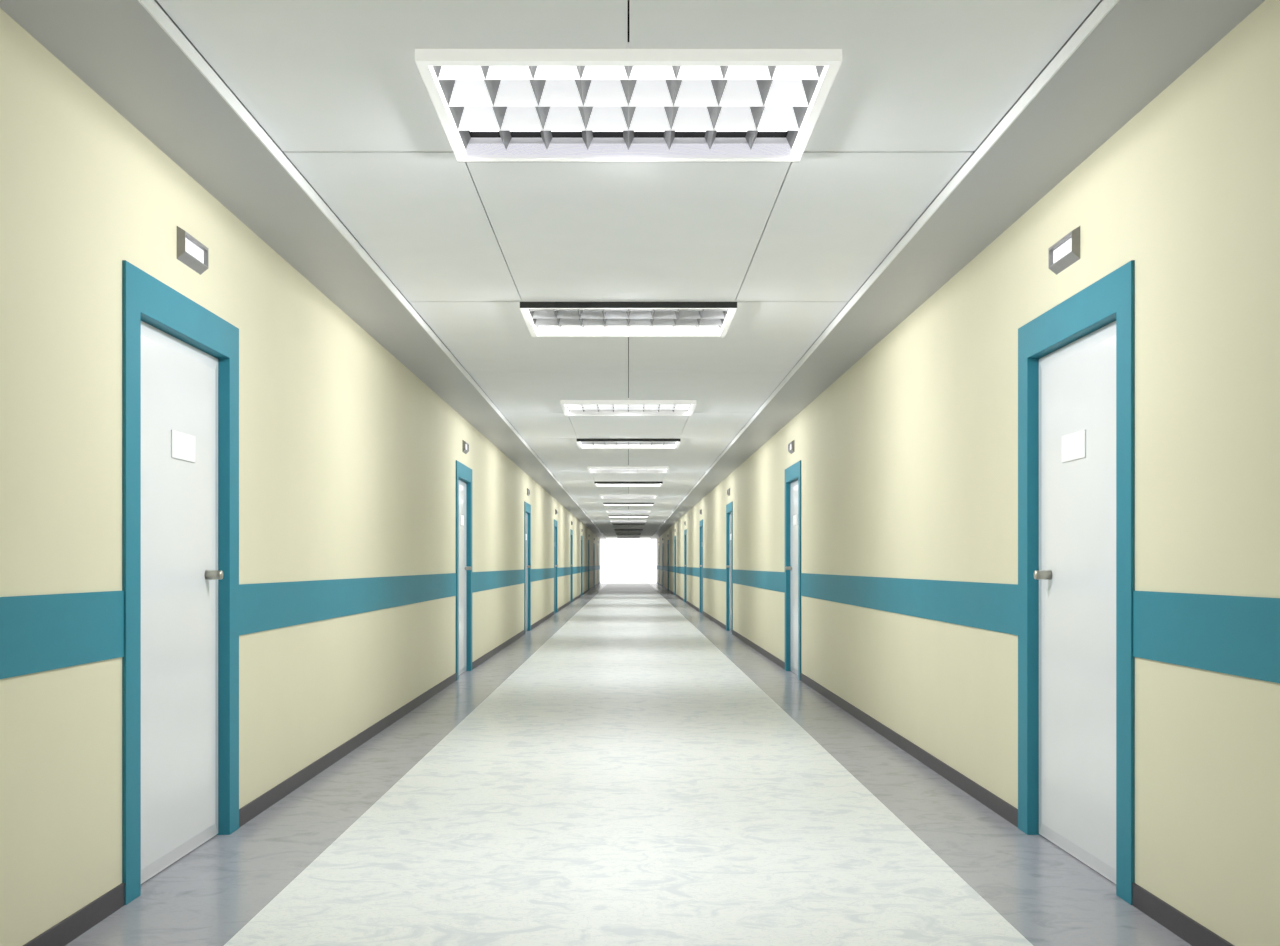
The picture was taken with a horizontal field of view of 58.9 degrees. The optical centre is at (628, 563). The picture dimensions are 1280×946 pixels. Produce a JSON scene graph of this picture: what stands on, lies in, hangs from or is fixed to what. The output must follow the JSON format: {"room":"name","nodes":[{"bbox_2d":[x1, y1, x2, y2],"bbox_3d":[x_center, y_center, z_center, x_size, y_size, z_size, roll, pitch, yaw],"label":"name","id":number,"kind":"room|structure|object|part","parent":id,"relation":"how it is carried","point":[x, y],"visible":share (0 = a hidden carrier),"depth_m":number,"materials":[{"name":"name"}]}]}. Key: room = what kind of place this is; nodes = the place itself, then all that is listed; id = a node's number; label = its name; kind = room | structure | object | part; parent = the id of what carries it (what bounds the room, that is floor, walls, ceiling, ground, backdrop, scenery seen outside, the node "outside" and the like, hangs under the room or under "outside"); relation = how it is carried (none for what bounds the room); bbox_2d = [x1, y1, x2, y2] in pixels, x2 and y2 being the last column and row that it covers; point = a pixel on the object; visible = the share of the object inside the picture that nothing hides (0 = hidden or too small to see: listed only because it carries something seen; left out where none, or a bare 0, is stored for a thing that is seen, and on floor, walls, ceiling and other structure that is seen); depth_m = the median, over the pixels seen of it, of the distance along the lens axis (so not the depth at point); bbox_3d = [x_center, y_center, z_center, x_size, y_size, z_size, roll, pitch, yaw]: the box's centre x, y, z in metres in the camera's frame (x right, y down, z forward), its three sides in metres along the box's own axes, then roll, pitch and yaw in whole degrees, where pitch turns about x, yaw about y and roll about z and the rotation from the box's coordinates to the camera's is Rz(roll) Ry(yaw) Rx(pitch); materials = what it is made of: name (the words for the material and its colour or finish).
{"room":"hospital interior","nodes":[
{"label":"hospital interior","id":0,"kind":"room"},
{"bbox_2d":[0,8,599,945],"bbox_3d":[-1.810,-0.321,32.000,0.120,3.002,76.000,0,0,0],"label":"wall","id":1,"kind":"structure","parent":0,"point":[347,458],"depth_m":4.39,"materials":[{"name":"beige paint"}]},
{"bbox_2d":[122,260,238,904],"bbox_3d":[-1.774,0.065,4.490,0.126,2.230,1.140,0,0,0],"label":"door","id":2,"kind":"structure","parent":1,"relation":"in","point":[180,359],"depth_m":4.47,"materials":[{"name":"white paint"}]},
{"bbox_3d":[-1.774,-0.468,4.521,0.006,0.108,0.234,0,0,0],"label":"name plate","id":3,"kind":"part","parent":2,"relation":"part of","materials":[{"name":"white plastic"}]},
{"bbox_3d":[-1.744,0.046,4.772,0.066,0.039,0.039,0,0,0],"label":"handle","id":4,"kind":"part","parent":2,"relation":"part of","materials":[{"name":"silver metal"}]},
{"bbox_2d":[177,226,208,274],"bbox_3d":[-1.734,-1.246,4.514,0.033,0.129,0.245,0,0,0],"label":"door sign","id":5,"kind":"object","parent":1,"relation":"attached to","point":[191,252],"visible":1,"depth_m":4.50,"materials":[{"name":"grey metal"}]},
{"bbox_3d":[-1.736,-1.246,4.512,0.003,0.066,0.233,0,0,0],"label":"sign panel","id":6,"kind":"part","parent":5,"relation":"part of","materials":[{"name":"white plastic"}]},
{"bbox_2d":[0,566,599,678],"bbox_3d":[-1.747,0.206,32.000,0.006,0.228,76.000,0,0,0],"label":"wall band","id":7,"kind":"object","parent":1,"relation":"attached to","point":[39,633],"visible":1,"depth_m":4.51,"materials":[{"name":"teal paint"}]},
{"bbox_2d":[23,582,599,945],"bbox_3d":[-1.746,1.141,32.000,0.008,0.078,76.000,0,0,0],"label":"baseboard","id":8,"kind":"structure","parent":1,"relation":"attached to","point":[79,922],"depth_m":5.63,"materials":[{"name":"grey plastic"}]},
{"bbox_2d":[456,460,471,680],"bbox_3d":[-1.774,0.065,12.050,0.126,2.230,1.140,0,0,0],"label":"door","id":9,"kind":"structure","parent":1,"relation":"in","point":[463,473],"depth_m":12.21,"materials":[{"name":"teal paint"}]},
{"bbox_3d":[-1.774,-0.468,12.081,0.006,0.108,0.234,0,0,0],"label":"name plate","id":10,"kind":"part","parent":9,"relation":"part of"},
{"bbox_2d":[462,440,468,453],"bbox_3d":[-1.734,-1.246,12.074,0.033,0.129,0.245,0,0,0],"label":"door sign","id":11,"kind":"object","parent":1,"relation":"attached to","point":[465,446],"visible":1,"depth_m":11.96,"materials":[{"name":"grey metal"}]},
{"bbox_2d":[524,501,530,633],"bbox_3d":[-1.774,0.065,19.610,0.126,2.230,1.140,0,0,0],"label":"door","id":12,"kind":"structure","parent":1,"relation":"in","point":[527,507],"depth_m":19.95,"materials":[{"name":"teal paint"}]},
{"bbox_2d":[554,519,557,613],"bbox_3d":[-1.774,0.065,27.170,0.126,2.230,1.140,0,0,0],"label":"door","id":13,"kind":"structure","parent":1,"relation":"in","point":[555,521],"depth_m":27.62,"materials":[{"name":"teal paint"}]},
{"bbox_2d":[570,529,572,601],"bbox_3d":[-1.774,0.065,34.730,0.126,2.230,1.140,0,0,0],"label":"door","id":14,"kind":"structure","parent":1,"relation":"in","point":[571,531],"depth_m":35.18,"materials":[{"name":"teal paint"}]},
{"bbox_2d":[581,536,582,594],"bbox_3d":[-1.774,0.065,42.290,0.126,2.230,1.140,0,0,0],"label":"door","id":15,"kind":"structure","parent":1,"relation":"in","point":[581,536],"depth_m":42.74,"materials":[{"name":"teal paint"}]},
{"bbox_2d":[588,540,588,590],"bbox_3d":[-1.774,0.065,49.850,0.126,2.230,1.140,0,0,0],"label":"door","id":16,"kind":"structure","parent":1,"relation":"in","point":[588,540],"depth_m":49.27,"materials":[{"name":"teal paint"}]},
{"bbox_2d":[594,543,594,586],"bbox_3d":[-1.774,0.065,57.410,0.126,2.230,1.140,0,0,0],"label":"door","id":17,"kind":"structure","parent":1,"relation":"in","point":[594,543],"depth_m":57.93,"materials":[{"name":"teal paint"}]},
{"bbox_2d":[65,583,1191,945],"bbox_3d":[0.000,1.210,32.000,3.740,0.060,76.000,0,0,0],"label":"floor","id":18,"kind":"structure","parent":0,"point":[627,770],"depth_m":4.86,"materials":[{"name":"tile"}]},
{"bbox_2d":[156,0,1100,537],"bbox_3d":[0.000,-1.737,31.950,3.740,0.270,76.100,0,0,0],"label":"ceiling","id":19,"kind":"structure","parent":0,"point":[338,86],"depth_m":4.79,"materials":[{"name":"white paint"}]},
{"bbox_2d":[0,0,605,538],"bbox_3d":[-1.550,-1.651,32.000,0.400,0.203,76.000,0,0,0],"label":"soffit","id":20,"kind":"structure","parent":19,"relation":"attached to","point":[117,48],"depth_m":4.40,"materials":[{"name":"white paint"}]},
{"bbox_2d":[138,0,606,538],"bbox_3d":[-1.347,-1.573,32.000,0.006,0.047,76.000,0,0,0],"label":"ceiling trim","id":21,"kind":"object","parent":20,"relation":"attached to","point":[151,6],"visible":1,"depth_m":4.46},
{"bbox_2d":[415,14,841,161],"bbox_3d":[0.000,-1.644,3.970,1.328,0.158,0.888,0,0,0],"label":"ceiling light","id":22,"kind":"object","parent":19,"relation":"attached to","point":[491,105],"visible":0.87,"depth_m":3.95,"materials":[{"name":"white metal"}]},
{"bbox_3d":[0.000,-1.606,4.376,1.258,0.078,0.002,0,0,0],"label":"panel","id":23,"kind":"part","parent":22,"relation":"part of","materials":[{"name":"white"}]},
{"bbox_3d":[0.000,-1.606,3.967,1.262,0.078,0.816,0,0,0],"label":"panel","id":24,"kind":"part","parent":22,"relation":"part of","materials":[{"name":"white metal"}]},
{"bbox_2d":[520,302,736,336],"bbox_3d":[0.000,-1.644,7.370,1.328,0.158,0.888,0,0,0],"label":"ceiling light","id":25,"kind":"object","parent":19,"relation":"attached to","point":[543,319],"visible":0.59,"depth_m":7.38,"materials":[{"name":"white metal"}]},
{"bbox_2d":[561,388,695,415],"bbox_3d":[0.000,-1.644,11.530,1.328,0.158,0.888,0,0,0],"label":"ceiling light","id":26,"kind":"object","parent":19,"relation":"attached to","point":[628,407],"visible":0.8,"depth_m":11.73,"materials":[{"name":"white metal"}]},
{"bbox_3d":[0.000,-1.606,11.936,1.258,0.078,0.002,0,0,0],"label":"panel","id":27,"kind":"part","parent":26,"relation":"part of","materials":[{"name":"white"}]},
{"bbox_3d":[0.000,-1.593,11.527,1.328,0.058,0.883,0,0,0],"label":"lamp frame","id":28,"kind":"part","parent":26,"relation":"part of","materials":[{"name":"white metal"}]},
{"bbox_2d":[577,438,679,448],"bbox_3d":[0.000,-1.644,14.930,1.328,0.158,0.888,0,0,0],"label":"ceiling light","id":29,"kind":"object","parent":19,"relation":"attached to","point":[582,443],"visible":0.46,"depth_m":15.15,"materials":[{"name":"white plastic"}]},
{"bbox_3d":[0.000,-1.606,14.933,1.262,0.078,0.816,0,0,0],"label":"panel","id":30,"kind":"part","parent":29,"relation":"part of","materials":[{"name":"white plastic"}]},
{"bbox_2d":[588,459,668,472],"bbox_3d":[0.000,-1.644,19.090,1.328,0.158,0.888,0,0,0],"label":"ceiling light","id":31,"kind":"object","parent":19,"relation":"attached to","point":[628,469],"visible":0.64,"depth_m":19.29,"materials":[{"name":"white"}]},
{"bbox_3d":[0.000,-1.593,19.087,1.328,0.058,0.883,0,0,0],"label":"lamp frame","id":32,"kind":"part","parent":31,"relation":"part of","materials":[{"name":"white metal"}]},
{"bbox_3d":[0.000,-1.606,19.496,1.258,0.078,0.002,0,0,0],"label":"panel","id":33,"kind":"part","parent":31,"relation":"part of","materials":[{"name":"white plastic"}]},
{"bbox_2d":[594,482,662,486],"bbox_3d":[0.000,-1.644,22.490,1.328,0.158,0.888,0,0,0],"label":"ceiling light","id":34,"kind":"object","parent":19,"relation":"attached to","point":[597,484],"visible":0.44,"depth_m":22.90,"materials":[{"name":"white plastic"}]},
{"bbox_3d":[0.000,-1.606,22.493,1.262,0.078,0.816,0,0,0],"label":"panel","id":35,"kind":"part","parent":34,"relation":"part of","materials":[{"name":"white plastic"}]},
{"bbox_3d":[0.000,-1.593,22.492,1.328,0.058,0.883,0,0,0],"label":"lamp frame","id":36,"kind":"part","parent":34,"relation":"part of","materials":[{"name":"white metal"}]},
{"bbox_2d":[600,490,656,498],"bbox_3d":[0.000,-1.644,26.650,1.328,0.158,0.888,0,0,0],"label":"ceiling light","id":37,"kind":"object","parent":19,"relation":"attached to","point":[628,496],"visible":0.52,"depth_m":26.86,"materials":[{"name":"white plastic"}]},
{"bbox_3d":[0.000,-1.593,26.648,1.328,0.058,0.883,0,0,0],"label":"lamp frame","id":38,"kind":"part","parent":37,"relation":"part of","materials":[{"name":"white metal"}]},
{"bbox_3d":[0.000,-1.606,27.056,1.258,0.078,0.002,0,0,0],"label":"panel","id":39,"kind":"part","parent":37,"relation":"part of","materials":[{"name":"white plastic"}]},
{"bbox_2d":[603,502,653,505],"bbox_3d":[0.000,-1.644,30.050,1.328,0.158,0.888,0,0,0],"label":"ceiling light","id":40,"kind":"object","parent":19,"relation":"attached to","point":[604,504],"visible":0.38,"depth_m":30.46,"materials":[{"name":"white"}]},
{"bbox_3d":[0.000,-1.606,30.053,1.262,0.078,0.816,0,0,0],"label":"panel","id":41,"kind":"part","parent":40,"relation":"part of","materials":[{"name":"white plastic"}]},
{"bbox_2d":[606,506,650,512],"bbox_3d":[0.000,-1.644,34.210,1.328,0.158,0.888,0,0,0],"label":"ceiling light","id":42,"kind":"object","parent":19,"relation":"attached to","point":[628,510],"visible":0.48,"depth_m":33.79,"materials":[{"name":"white"}]},
{"bbox_3d":[0.000,-1.593,34.208,1.328,0.058,0.883,0,0,0],"label":"lamp frame","id":43,"kind":"part","parent":42,"relation":"part of","materials":[{"name":"white metal"}]},
{"bbox_2d":[608,515,648,516],"bbox_3d":[0.000,-1.644,37.610,1.328,0.158,0.888,0,0,0],"label":"ceiling light","id":44,"kind":"object","parent":19,"relation":"attached to","point":[608,515],"visible":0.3,"depth_m":37.26,"materials":[{"name":"white"}]},
{"bbox_2d":[610,517,646,521],"bbox_3d":[0.000,-1.644,41.770,1.328,0.158,0.888,0,0,0],"label":"ceiling light","id":45,"kind":"object","parent":19,"relation":"attached to","point":[628,520],"visible":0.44,"depth_m":41.35,"materials":[{"name":"white plastic"}]},
{"bbox_3d":[0.000,-1.593,41.767,1.328,0.058,0.883,0,0,0],"label":"lamp frame","id":46,"kind":"part","parent":45,"relation":"part of","materials":[{"name":"white metal"}]},
{"bbox_2d":[612,523,644,524],"bbox_3d":[0.000,-1.644,45.170,1.328,0.158,0.888,0,0,0],"label":"ceiling light","id":47,"kind":"object","parent":19,"relation":"attached to","point":[612,523],"visible":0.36,"depth_m":44.82,"materials":[{"name":"grey metal"}]},
{"bbox_2d":[614,529,642,530],"bbox_3d":[0.000,-1.644,52.730,1.328,0.158,0.888,0,0,0],"label":"ceiling light","id":48,"kind":"object","parent":19,"relation":"attached to","point":[614,529],"visible":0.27,"depth_m":52.62,"materials":[{"name":"grey metal"}]},
{"bbox_2d":[613,525,643,527],"bbox_3d":[0.000,-1.644,49.330,1.328,0.158,0.888,0,0,0],"label":"ceiling light","id":49,"kind":"object","parent":19,"relation":"attached to","point":[628,525],"visible":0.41,"depth_m":48.89,"materials":[{"name":"grey metal"}]},
{"bbox_3d":[0.000,-1.593,49.328,1.328,0.058,0.883,0,0,0],"label":"lamp frame","id":50,"kind":"part","parent":49,"relation":"part of","materials":[{"name":"grey metal"}]},
{"bbox_2d":[651,0,1264,538],"bbox_3d":[1.550,-1.651,32.000,0.400,0.203,76.000,0,0,0],"label":"soffit","id":51,"kind":"structure","parent":19,"relation":"attached to","point":[1139,48],"depth_m":4.40,"materials":[{"name":"white paint"}]},
{"bbox_2d":[650,0,1118,538],"bbox_3d":[1.347,-1.573,32.000,0.006,0.047,76.000,0,0,0],"label":"ceiling trim","id":52,"kind":"object","parent":51,"relation":"attached to","point":[1105,6],"visible":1,"depth_m":4.46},
{"bbox_2d":[657,0,1279,945],"bbox_3d":[1.810,-0.321,32.000,0.120,3.002,76.000,0,0,0],"label":"wall","id":53,"kind":"structure","parent":0,"point":[909,458],"depth_m":3.96,"materials":[{"name":"beige paint"}]},
{"bbox_2d":[662,543,662,586],"bbox_3d":[1.774,0.065,57.410,0.126,2.230,1.140,0,0,0],"label":"door","id":54,"kind":"structure","parent":53,"relation":"in","point":[662,543],"depth_m":57.93,"materials":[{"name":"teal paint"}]},
{"bbox_2d":[668,540,668,590],"bbox_3d":[1.774,0.065,49.850,0.126,2.230,1.140,0,0,0],"label":"door","id":55,"kind":"structure","parent":53,"relation":"in","point":[668,540],"depth_m":49.27,"materials":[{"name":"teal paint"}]},
{"bbox_2d":[674,536,675,594],"bbox_3d":[1.774,0.065,42.290,0.126,2.230,1.140,0,0,0],"label":"door","id":56,"kind":"structure","parent":53,"relation":"in","point":[674,536],"depth_m":42.74,"materials":[{"name":"teal paint"}]},
{"bbox_2d":[684,529,686,601],"bbox_3d":[1.774,0.065,34.730,0.126,2.230,1.140,0,0,0],"label":"door","id":57,"kind":"structure","parent":53,"relation":"in","point":[685,531],"depth_m":35.18,"materials":[{"name":"teal paint"}]},
{"bbox_2d":[699,519,702,613],"bbox_3d":[1.774,0.065,27.170,0.126,2.230,1.140,0,0,0],"label":"door","id":58,"kind":"structure","parent":53,"relation":"in","point":[701,521],"depth_m":27.62,"materials":[{"name":"teal paint"}]},
{"bbox_2d":[726,501,732,633],"bbox_3d":[1.774,0.065,19.610,0.126,2.230,1.140,0,0,0],"label":"door","id":59,"kind":"structure","parent":53,"relation":"in","point":[729,507],"depth_m":19.95,"materials":[{"name":"teal paint"}]},
{"bbox_2d":[788,440,794,453],"bbox_3d":[1.734,-1.246,12.074,0.033,0.129,0.245,0,0,0],"label":"door sign","id":60,"kind":"object","parent":53,"relation":"attached to","point":[791,446],"visible":1,"depth_m":11.96,"materials":[{"name":"grey metal"}]},
{"bbox_2d":[785,460,800,680],"bbox_3d":[1.774,0.065,12.050,0.126,2.230,1.140,0,0,0],"label":"door","id":61,"kind":"structure","parent":53,"relation":"in","point":[792,473],"depth_m":12.21,"materials":[{"name":"teal paint"}]},
{"bbox_3d":[1.774,-0.468,12.081,0.006,0.108,0.234,0,0,0],"label":"name plate","id":62,"kind":"part","parent":61,"relation":"part of","materials":[{"name":"white plastic"}]},
{"bbox_2d":[657,582,1233,945],"bbox_3d":[1.746,1.141,32.000,0.008,0.078,76.000,0,0,0],"label":"baseboard","id":63,"kind":"structure","parent":53,"relation":"attached to","point":[1177,922],"depth_m":5.63,"materials":[{"name":"grey plastic"}]},
{"bbox_2d":[657,566,1279,682],"bbox_3d":[1.747,0.206,32.000,0.006,0.228,76.000,0,0,0],"label":"wall band","id":64,"kind":"object","parent":53,"relation":"attached to","point":[1233,635],"visible":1,"depth_m":3.82,"materials":[{"name":"teal paint"}]},
{"bbox_2d":[1048,226,1079,274],"bbox_3d":[1.734,-1.246,4.514,0.033,0.129,0.245,0,0,0],"label":"door sign","id":65,"kind":"object","parent":53,"relation":"attached to","point":[1065,252],"visible":1,"depth_m":4.50,"materials":[{"name":"grey metal"}]},
{"bbox_3d":[1.736,-1.246,4.512,0.003,0.066,0.233,0,0,0],"label":"sign panel","id":66,"kind":"part","parent":65,"relation":"part of","materials":[{"name":"white plastic"}]},
{"bbox_2d":[1018,260,1134,904],"bbox_3d":[1.774,0.065,4.490,0.126,2.230,1.140,0,0,0],"label":"door","id":67,"kind":"structure","parent":53,"relation":"in","point":[1076,359],"depth_m":4.48,"materials":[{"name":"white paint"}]},
{"bbox_3d":[1.744,0.046,4.772,0.066,0.039,0.039,0,0,0],"label":"handle","id":68,"kind":"part","parent":67,"relation":"part of","materials":[{"name":"silver metal"}]},
{"bbox_3d":[1.774,-0.468,4.521,0.006,0.108,0.234,0,0,0],"label":"name plate","id":69,"kind":"part","parent":67,"relation":"part of","materials":[{"name":"white plastic"}]}
]}

